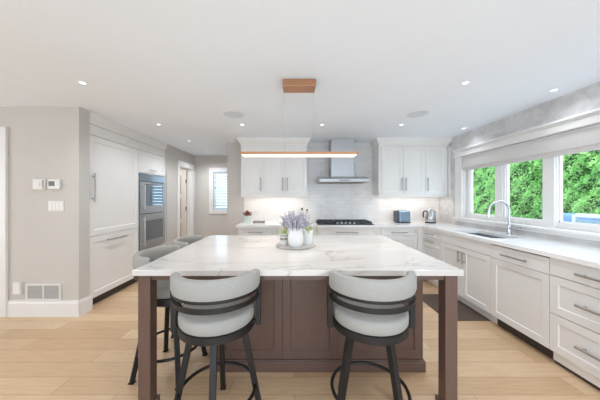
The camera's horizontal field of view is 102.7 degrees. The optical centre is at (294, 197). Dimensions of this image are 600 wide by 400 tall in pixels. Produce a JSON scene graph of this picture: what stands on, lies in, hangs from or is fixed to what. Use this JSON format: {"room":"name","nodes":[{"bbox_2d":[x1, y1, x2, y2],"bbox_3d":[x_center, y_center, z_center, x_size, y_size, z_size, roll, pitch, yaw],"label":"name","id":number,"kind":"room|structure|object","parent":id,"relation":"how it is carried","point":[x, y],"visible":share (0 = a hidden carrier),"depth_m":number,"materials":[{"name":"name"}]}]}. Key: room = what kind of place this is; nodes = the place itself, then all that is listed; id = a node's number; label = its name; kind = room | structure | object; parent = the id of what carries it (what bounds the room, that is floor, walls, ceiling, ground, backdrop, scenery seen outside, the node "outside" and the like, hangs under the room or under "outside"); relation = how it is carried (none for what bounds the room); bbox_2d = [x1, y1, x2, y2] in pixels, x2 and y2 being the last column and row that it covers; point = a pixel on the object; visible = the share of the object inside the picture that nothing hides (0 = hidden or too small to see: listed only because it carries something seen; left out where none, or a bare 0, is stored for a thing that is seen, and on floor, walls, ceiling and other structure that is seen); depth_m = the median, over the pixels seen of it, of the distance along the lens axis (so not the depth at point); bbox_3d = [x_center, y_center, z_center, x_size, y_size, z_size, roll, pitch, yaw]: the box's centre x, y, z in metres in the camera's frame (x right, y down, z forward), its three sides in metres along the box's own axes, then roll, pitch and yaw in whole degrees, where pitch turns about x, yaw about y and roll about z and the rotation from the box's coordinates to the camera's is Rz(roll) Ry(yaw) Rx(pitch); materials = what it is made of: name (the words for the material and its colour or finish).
{"room":"kitchen","nodes":[
{"label":"kitchen","id":0,"kind":"room"},
{"bbox_2d":[0,107,89,299],"bbox_3d":[-4.255,0.160,2.867,3.490,2.440,0.146,0,0,0],"label":"wall","id":1,"kind":"structure","parent":0,"point":[45,246],"depth_m":2.79,"materials":[{"name":"beige paint"}]},
{"bbox_2d":[0,127,7,317],"bbox_3d":[-3.965,0.280,2.779,1.270,2.200,0.030,0,0,0],"label":"trim","id":2,"kind":"structure","parent":1,"relation":"attached to","point":[3,130],"depth_m":2.77,"materials":[{"name":"white paint"}]},
{"bbox_2d":[13,282,22,293],"bbox_3d":[-3.205,1.045,2.777,0.090,0.140,0.033,0,0,0],"label":"wall box","id":3,"kind":"object","parent":1,"relation":"attached to","point":[17,286],"visible":1,"depth_m":2.76,"materials":[{"name":"white plastic"}]},
{"bbox_2d":[32,179,45,189],"bbox_3d":[-2.955,-0.157,2.777,0.140,0.124,0.034,0,0,0],"label":"thermostat","id":4,"kind":"object","parent":1,"relation":"attached to","point":[37,184],"visible":1,"depth_m":2.77,"materials":[{"name":"white plastic"}]},
{"bbox_2d":[7,300,79,316],"bbox_3d":[-2.912,1.285,2.786,0.836,0.190,0.016,0,0,0],"label":"baseboard","id":5,"kind":"structure","parent":1,"relation":"attached to","point":[15,308],"depth_m":2.78,"materials":[{"name":"white paint"}]},
{"bbox_2d":[25,284,61,299],"bbox_3d":[-2.915,1.094,2.788,0.410,0.192,0.012,0,0,0],"label":"air vent","id":6,"kind":"object","parent":1,"relation":"in","point":[32,291],"visible":1,"depth_m":2.79,"materials":[{"name":"white plastic"}]},
{"bbox_2d":[47,179,60,188],"bbox_3d":[-2.785,-0.157,2.780,0.140,0.116,0.028,0,0,0],"label":"thermostat","id":7,"kind":"object","parent":1,"relation":"attached to","point":[51,183],"visible":1,"depth_m":2.77,"materials":[{"name":"white plastic"}]},
{"bbox_2d":[48,201,63,210],"bbox_3d":[-2.770,0.095,2.788,0.184,0.116,0.011,0,0,0],"label":"light switch","id":8,"kind":"object","parent":1,"relation":"attached to","point":[52,205],"visible":1,"depth_m":2.79,"materials":[{"name":"white plastic"}]},
{"bbox_2d":[78,294,92,315],"bbox_3d":[-2.502,1.285,2.872,0.016,0.190,0.188,0,0,0],"label":"baseboard","id":9,"kind":"structure","parent":1,"relation":"attached to","point":[86,303],"depth_m":2.88,"materials":[{"name":"white paint"}]},
{"bbox_2d":[165,144,194,245],"bbox_3d":[-2.570,0.160,5.375,0.120,2.440,1.310,0,0,0],"label":"wall","id":10,"kind":"structure","parent":0,"point":[172,154],"depth_m":4.90,"materials":[{"name":"beige paint"}]},
{"bbox_2d":[90,112,166,156],"bbox_3d":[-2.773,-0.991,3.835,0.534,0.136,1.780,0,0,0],"label":"trim","id":11,"kind":"structure","parent":10,"relation":"attached to","point":[97,120],"depth_m":3.55,"materials":[{"name":"white paint"}]},
{"bbox_2d":[177,160,194,237],"bbox_3d":[-2.886,0.285,5.565,0.788,2.190,0.870,0,0,0],"label":"door","id":12,"kind":"structure","parent":10,"relation":"in","point":[185,178],"depth_m":5.84,"materials":[{"name":"white paint"}]},
{"bbox_2d":[180,156,226,237],"bbox_3d":[-2.890,0.160,6.090,3.420,2.440,0.120,0,0,0],"label":"wall","id":13,"kind":"structure","parent":0,"point":[206,224],"depth_m":6.03,"materials":[{"name":"beige paint"}]},
{"bbox_2d":[209,168,226,213],"bbox_3d":[-1.730,-0.175,6.065,0.820,1.150,0.110,0,0,0],"label":"window","id":14,"kind":"structure","parent":13,"relation":"in","point":[211,170],"depth_m":6.01,"materials":[{"name":"white paint"}]},
{"bbox_2d":[214,172,226,209],"bbox_3d":[-1.730,-0.171,6.034,0.560,0.949,0.032,0,0,0],"label":"window blind","id":15,"kind":"object","parent":14,"relation":"attached to","point":[214,172],"visible":0.66,"depth_m":6.03,"materials":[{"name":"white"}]},
{"bbox_2d":[227,143,243,234],"bbox_3d":[0.820,0.160,4.680,4.240,2.440,0.120,0,0,0],"label":"wall","id":16,"kind":"structure","parent":0,"point":[235,202],"depth_m":4.62,"materials":[{"name":"beige paint"}]},
{"bbox_2d":[237,137,310,196],"bbox_3d":[-0.365,-0.536,4.412,1.292,1.048,0.397,0,0,0],"label":"upper cabinet","id":17,"kind":"object","parent":16,"relation":"attached to","point":[260,176],"visible":0.96,"depth_m":4.27,"materials":[{"name":"white paint"}]},
{"bbox_2d":[241,195,306,196],"bbox_3d":[-0.365,-0.031,4.280,1.180,0.038,0.020,0,0,0],"label":"light","id":18,"kind":"object","parent":17,"relation":"attached to","point":[241,195],"depth_m":4.27,"materials":[{"name":"white paint"}]},
{"bbox_2d":[244,143,438,220],"bbox_3d":[0.904,-0.302,4.617,3.749,1.515,0.009,0,0,0],"label":"wall tile","id":19,"kind":"structure","parent":16,"relation":"attached to","point":[322,201],"depth_m":4.61,"materials":[{"name":"white tile"}]},
{"bbox_2d":[317,139,369,183],"bbox_3d":[0.858,-0.663,4.361,0.860,0.791,0.502,0,0,0],"label":"range hood","id":20,"kind":"object","parent":16,"relation":"attached to","point":[341,169],"visible":1,"depth_m":4.29,"materials":[{"name":"metal"}]},
{"bbox_2d":[370,137,452,196],"bbox_3d":[2.120,-0.536,4.412,1.342,1.048,0.397,0,0,0],"label":"upper cabinet","id":21,"kind":"object","parent":16,"relation":"attached to","point":[402,166],"visible":1,"depth_m":4.27,"materials":[{"name":"white paint"}]},
{"bbox_2d":[379,195,447,196],"bbox_3d":[2.120,-0.031,4.280,1.230,0.038,0.020,0,0,0],"label":"light","id":22,"kind":"object","parent":21,"relation":"attached to","point":[379,195],"depth_m":4.27,"materials":[{"name":"white paint"}]},
{"bbox_2d":[447,146,450,196],"bbox_3d":[2.760,-0.466,4.440,0.039,0.908,0.340,0,0,0],"label":"trim","id":23,"kind":"structure","parent":21,"relation":"attached to","point":[448,147],"depth_m":4.27,"materials":[{"name":"white paint"}]},
{"bbox_2d":[0,0,599,155],"bbox_3d":[-1.500,-1.100,2.100,9.000,0.080,8.200,0,0,0],"label":"ceiling","id":24,"kind":"structure","parent":0,"point":[178,65],"depth_m":1.85,"materials":[{"name":"white paint"}]},
{"bbox_2d":[77,81,88,84],"bbox_3d":[-1.950,-1.058,2.210,0.086,0.003,0.086,0,0,0],"label":"recessed light","id":25,"kind":"object","parent":24,"relation":"in","point":[79,82],"visible":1,"depth_m":2.20,"materials":[{"name":"white paint"}]},
{"bbox_2d":[223,111,243,117],"bbox_3d":[-0.775,-1.056,3.050,0.264,0.005,0.264,0,0,0],"label":"ceiling speaker","id":26,"kind":"object","parent":24,"relation":"attached to","point":[231,114],"visible":1,"depth_m":3.04,"materials":[{"name":"white paint"}]},
{"bbox_2d":[240,79,357,156],"bbox_3d":[0.042,-0.721,2.210,1.050,0.677,0.156,0,0,0],"label":"linear pendant","id":27,"kind":"object","parent":24,"relation":"hanging from","point":[289,85],"visible":1,"depth_m":2.14,"materials":[{"name":"orange metal"}]},
{"bbox_2d":[241,154,356,156],"bbox_3d":[0.042,-0.391,2.210,1.040,0.010,0.144,0,0,0],"label":"diffuser","id":28,"kind":"object","parent":27,"relation":"attached to","point":[244,155],"depth_m":2.19,"materials":[{"name":"white plastic"}]},
{"bbox_2d":[406,110,428,117],"bbox_3d":[1.550,-1.056,3.030,0.264,0.005,0.264,0,0,0],"label":"ceiling speaker","id":29,"kind":"object","parent":24,"relation":"attached to","point":[419,113],"visible":1,"depth_m":3.01,"materials":[{"name":"white paint"}]},
{"bbox_2d":[407,111,427,116],"bbox_3d":[1.550,-1.056,3.030,0.238,0.001,0.238,0,0,0],"label":"grille","id":30,"kind":"object","parent":29,"relation":"attached to","point":[418,113],"depth_m":3.04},
{"bbox_2d":[460,81,470,84],"bbox_3d":[1.576,-1.058,2.210,0.086,0.003,0.086,0,0,0],"label":"recessed light","id":31,"kind":"object","parent":24,"relation":"in","point":[464,82],"visible":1,"depth_m":2.20,"materials":[{"name":"white paint"}]},
{"bbox_2d":[548,88,560,91],"bbox_3d":[2.550,-1.058,2.355,0.086,0.003,0.086,0,0,0],"label":"recessed light","id":32,"kind":"object","parent":24,"relation":"in","point":[555,89],"visible":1,"depth_m":2.35,"materials":[{"name":"white paint"}]},
{"bbox_2d":[0,280,599,399],"bbox_3d":[-1.500,1.410,2.100,9.000,0.060,8.200,0,0,0],"label":"floor","id":33,"kind":"structure","parent":0,"point":[89,356],"depth_m":1.92,"materials":[{"name":"brown wood"}]},
{"bbox_2d":[90,135,137,303],"bbox_3d":[-2.879,0.296,3.439,0.762,2.168,0.940,0,0,0],"label":"refrigerator","id":34,"kind":"object","parent":33,"relation":"on","point":[113,165],"visible":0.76,"depth_m":3.35,"materials":[{"name":"white paint"}]},
{"bbox_2d":[135,150,164,281],"bbox_3d":[-2.860,0.296,4.306,0.720,2.168,0.787,0,0,0],"label":"tall cabinet","id":35,"kind":"object","parent":33,"relation":"on","point":[148,163],"visible":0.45,"depth_m":4.26,"materials":[{"name":"white paint"}]},
{"bbox_2d":[138,173,164,250],"bbox_3d":[-2.812,0.235,4.307,0.697,1.280,0.744,0,0,0],"label":"double oven","id":36,"kind":"object","parent":35,"relation":"in","point":[151,188],"visible":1,"depth_m":4.22,"materials":[{"name":"grey metal"}]},
{"bbox_2d":[128,245,207,390],"bbox_3d":[-1.012,0.904,1.950,0.501,0.952,0.528,0,0,0],"label":"counter stool","id":37,"kind":"object","parent":33,"relation":"on","point":[143,257],"visible":0.36,"depth_m":1.79,"materials":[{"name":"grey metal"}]},
{"bbox_2d":[170,235,202,337],"bbox_3d":[-1.012,0.904,2.549,0.501,0.952,0.528,0,0,-4],"label":"counter stool","id":38,"kind":"object","parent":33,"relation":"on","point":[182,242],"visible":0.12,"depth_m":2.60,"materials":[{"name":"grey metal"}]},
{"bbox_2d":[170,268,261,399],"bbox_3d":[-0.469,0.904,1.463,0.501,0.952,0.501,0,0,35],"label":"counter stool","id":39,"kind":"object","parent":33,"relation":"on","point":[213,313],"visible":1,"depth_m":1.30,"materials":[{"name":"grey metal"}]},
{"bbox_2d":[238,228,273,234],"bbox_3d":[-0.647,0.936,4.280,0.593,0.887,0.640,0,0,0],"label":"base cabinet","id":40,"kind":"object","parent":33,"relation":"on","point":[241,231],"visible":0.23,"depth_m":4.00,"materials":[{"name":"white paint"}]},
{"bbox_2d":[236,221,599,268],"bbox_3d":[0.905,0.473,2.846,3.750,0.037,3.532,0,0,0],"label":"countertop","id":41,"kind":"structure","parent":40,"relation":"on","point":[585,255],"depth_m":2.65,"materials":[{"name":"white stone"}]},
{"bbox_2d":[243,210,251,222],"bbox_3d":[-0.854,0.341,4.359,0.167,0.228,0.163,0,0,0],"label":"potted plant","id":42,"kind":"object","parent":41,"relation":"on","point":[247,218],"visible":0.98,"depth_m":4.32,"materials":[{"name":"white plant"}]},
{"bbox_2d":[316,219,373,224],"bbox_3d":[0.868,0.430,4.280,0.940,0.050,0.500,0,0,0],"label":"gas cooktop","id":43,"kind":"object","parent":41,"relation":"in","point":[319,221],"visible":1,"depth_m":4.10,"materials":[{"name":"black metal"}]},
{"bbox_2d":[316,221,373,224],"bbox_3d":[0.868,0.448,4.280,0.940,0.014,0.500,0,0,0],"label":"grate","id":44,"kind":"object","parent":43,"relation":"on","point":[319,223],"depth_m":4.10,"materials":[{"name":"black metal"}]},
{"bbox_2d":[393,210,410,222],"bbox_3d":[1.964,0.342,4.400,0.272,0.226,0.180,0,0,0],"label":"toaster","id":45,"kind":"object","parent":41,"relation":"on","point":[399,216],"visible":1,"depth_m":4.31,"materials":[{"name":"blue metal"}]},
{"bbox_2d":[423,209,435,222],"bbox_3d":[2.527,0.326,4.403,0.375,0.258,0.180,0,0,-37],"label":"kettle","id":46,"kind":"object","parent":41,"relation":"on","point":[430,217],"visible":0.98,"depth_m":4.30,"materials":[{"name":"silver metal"}]},
{"bbox_2d":[469,233,501,237],"bbox_3d":[2.397,0.591,3.030,0.379,0.198,0.684,0,0,0],"label":"sink","id":47,"kind":"object","parent":41,"relation":"in","point":[478,234],"visible":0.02,"depth_m":3.24,"materials":[{"name":"grey metal"}]},
{"bbox_2d":[487,200,521,234],"bbox_3d":[2.543,0.241,2.921,0.304,0.427,0.177,0,0,0],"label":"faucet","id":48,"kind":"object","parent":41,"relation":"on","point":[509,228],"visible":1,"depth_m":2.97,"materials":[{"name":"silver metal"}]},
{"bbox_2d":[274,228,316,234],"bbox_3d":[0.013,0.936,4.280,0.723,0.887,0.640,0,0,0],"label":"base cabinet","id":49,"kind":"object","parent":33,"relation":"on","point":[278,229],"visible":0.06,"depth_m":4.00,"materials":[{"name":"white paint"}]},
{"bbox_2d":[138,276,457,399],"bbox_3d":[0.021,0.936,2.217,2.066,0.888,1.377,0,0,0],"label":"kitchen island","id":50,"kind":"object","parent":33,"relation":"on","point":[293,334],"visible":0.34,"depth_m":1.91,"materials":[{"name":"brown paint"}]},
{"bbox_2d":[132,235,463,275],"bbox_3d":[0.021,0.473,2.211,2.086,0.037,1.408,0,0,0],"label":"island countertop","id":51,"kind":"structure","parent":50,"relation":"on","point":[212,255],"depth_m":1.77,"materials":[{"name":"white stone"}]},
{"bbox_2d":[276,243,314,249],"bbox_3d":[0.008,0.447,2.270,0.364,0.016,0.364,0,0,0],"label":"round tray","id":52,"kind":"object","parent":51,"relation":"on","point":[278,245],"visible":0.62,"depth_m":2.14,"materials":[{"name":"grey stone"}]},
{"bbox_2d":[276,226,287,244],"bbox_3d":[-0.089,0.341,2.297,0.138,0.198,0.132,0,0,-35],"label":"pot","id":53,"kind":"object","parent":52,"relation":"on","point":[283,236],"visible":0.81,"depth_m":2.24,"materials":[{"name":"white ceramic"}]},
{"bbox_2d":[279,211,314,246],"bbox_3d":[0.022,0.277,2.166,0.322,0.324,0.312,0,0,38],"label":"flower vase","id":54,"kind":"object","parent":52,"relation":"on","point":[296,223],"visible":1,"depth_m":2.12,"materials":[{"name":"white ceramic"}]},
{"bbox_2d":[302,226,316,244],"bbox_3d":[0.117,0.354,2.296,0.192,0.170,0.150,0,0,-44],"label":"succulent pot","id":55,"kind":"object","parent":52,"relation":"on","point":[308,233],"visible":0.75,"depth_m":2.26,"materials":[{"name":"white ceramic"}]},
{"bbox_2d":[317,228,376,234],"bbox_3d":[0.875,0.936,4.279,0.998,0.887,0.642,0,0,0],"label":"base cabinet","id":56,"kind":"object","parent":33,"relation":"on","point":[320,231],"visible":0.2,"depth_m":4.00,"materials":[{"name":"white paint"}]},
{"bbox_2d":[327,270,416,399],"bbox_3d":[0.469,0.904,1.469,0.501,0.952,0.501,0,0,23],"label":"counter stool","id":57,"kind":"object","parent":33,"relation":"on","point":[365,311],"visible":1,"depth_m":1.30,"materials":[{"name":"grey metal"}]},
{"bbox_2d":[381,228,416,249],"bbox_3d":[1.750,0.936,4.280,0.598,0.887,0.640,0,0,0],"label":"base cabinet","id":58,"kind":"object","parent":33,"relation":"on","point":[405,236],"visible":0.33,"depth_m":4.00,"materials":[{"name":"white paint"}]},
{"bbox_2d":[417,228,422,252],"bbox_3d":[2.103,0.884,4.005,0.105,0.782,0.030,0,0,0],"label":"trim","id":59,"kind":"structure","parent":58,"relation":"attached to","point":[419,230],"depth_m":3.99,"materials":[{"name":"white paint"}]},
{"bbox_2d":[423,228,441,286],"bbox_3d":[2.415,0.936,3.745,0.640,0.887,0.488,0,0,0],"label":"base cabinet","id":60,"kind":"object","parent":33,"relation":"on","point":[432,241],"visible":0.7,"depth_m":3.73,"materials":[{"name":"white paint"}]},
{"bbox_2d":[423,294,490,320],"bbox_3d":[1.957,1.375,3.055,0.486,0.009,0.730,0,0,0],"label":"kitchen rug","id":61,"kind":"object","parent":33,"relation":"on","point":[465,313],"visible":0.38,"depth_m":2.92,"materials":[{"name":"fabric"}]},
{"bbox_2d":[441,232,497,324],"bbox_3d":[2.415,0.936,3.055,0.640,0.887,0.888,0,0,0],"label":"base cabinet","id":62,"kind":"object","parent":33,"relation":"on","point":[472,256],"visible":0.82,"depth_m":2.90,"materials":[{"name":"white paint"}]},
{"bbox_2d":[491,244,554,360],"bbox_3d":[2.410,0.937,2.309,0.630,0.886,0.593,0,0,0],"label":"dishwasher","id":63,"kind":"object","parent":33,"relation":"on","point":[520,280],"visible":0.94,"depth_m":2.25,"materials":[{"name":"white paint"}]},
{"bbox_2d":[550,257,599,390],"bbox_3d":[2.414,0.936,1.550,0.642,0.887,0.918,0,0,0],"label":"base cabinet","id":64,"kind":"object","parent":33,"relation":"on","point":[574,287],"visible":0.98,"depth_m":1.83,"materials":[{"name":"white paint"}]},
{"bbox_2d":[439,82,599,247],"bbox_3d":[2.860,0.160,1.310,0.160,2.440,6.620,0,0,0],"label":"wall","id":65,"kind":"structure","parent":0,"point":[585,99],"depth_m":2.86,"materials":[{"name":"grey stone"}]},
{"bbox_2d":[467,170,494,220],"bbox_3d":[2.833,-0.166,3.617,0.105,0.981,0.634,0,0,0],"label":"window","id":66,"kind":"structure","parent":65,"relation":"in","point":[470,214],"depth_m":3.86,"materials":[{"name":"white paint"}]},
{"bbox_2d":[495,165,502,221],"bbox_3d":[2.855,-0.168,3.308,0.090,0.985,0.117,0,0,0],"label":"trim","id":67,"kind":"structure","parent":65,"relation":"attached to","point":[498,169],"depth_m":3.29,"materials":[{"name":"white paint"}]},
{"bbox_2d":[503,164,541,225],"bbox_3d":[2.833,-0.166,2.973,0.105,0.981,0.621,0,0,0],"label":"window","id":68,"kind":"structure","parent":65,"relation":"in","point":[506,168],"depth_m":3.21,"materials":[{"name":"white paint"}]},
{"bbox_2d":[452,108,599,241],"bbox_3d":[2.833,-0.205,2.605,0.255,1.200,3.050,0,0,0],"label":"trim","id":69,"kind":"structure","parent":65,"relation":"attached to","point":[592,117],"depth_m":2.89,"materials":[{"name":"white paint"}]},
{"bbox_2d":[462,124,599,170],"bbox_3d":[2.779,-0.555,2.632,0.052,0.226,2.625,0,0,0],"label":"roman shade","id":70,"kind":"object","parent":65,"relation":"attached to","point":[586,139],"visible":1,"depth_m":2.69,"materials":[{"name":"white fabric"}]},
{"bbox_2d":[542,157,555,227],"bbox_3d":[2.855,-0.168,2.659,0.090,0.985,0.126,0,0,0],"label":"trim","id":71,"kind":"structure","parent":65,"relation":"attached to","point":[548,164],"depth_m":2.65,"materials":[{"name":"white paint"}]},
{"bbox_2d":[556,156,599,232],"bbox_3d":[2.833,-0.166,1.979,0.105,0.981,1.334,0,0,0],"label":"window","id":72,"kind":"structure","parent":65,"relation":"in","point":[560,223],"depth_m":2.57,"materials":[{"name":"white paint"}]},
{"label":"outside","id":73,"kind":"structure","parent":0,"visible":0},
{"bbox_3d":[8.485,1.380,5.000,11.030,0.200,22.000,0,0,0],"label":"ground","id":74,"kind":"structure","parent":73,"visible":0},
{"bbox_2d":[473,150,599,218],"bbox_3d":[6.638,0.009,6.500,1.524,2.542,10.076,0,0,0],"label":"hedge","id":75,"kind":"object","parent":74,"relation":"on","point":[581,171],"visible":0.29,"depth_m":6.17,"materials":[{"name":"green plant"}]},
{"bbox_2d":[563,213,599,221],"bbox_3d":[5.005,0.790,4.400,0.910,0.980,0.800,0,0,0],"label":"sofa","id":76,"kind":"object","parent":74,"relation":"on","point":[567,217],"visible":0.06,"depth_m":4.36,"materials":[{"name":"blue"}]},
{"bbox_2d":[572,213,599,223],"bbox_3d":[4.300,0.765,3.640,0.610,1.030,0.610,0,0,0],"label":"patio chair","id":77,"kind":"object","parent":74,"relation":"on","point":[574,217],"visible":0.23,"depth_m":3.76,"materials":[{"name":"white plastic"}]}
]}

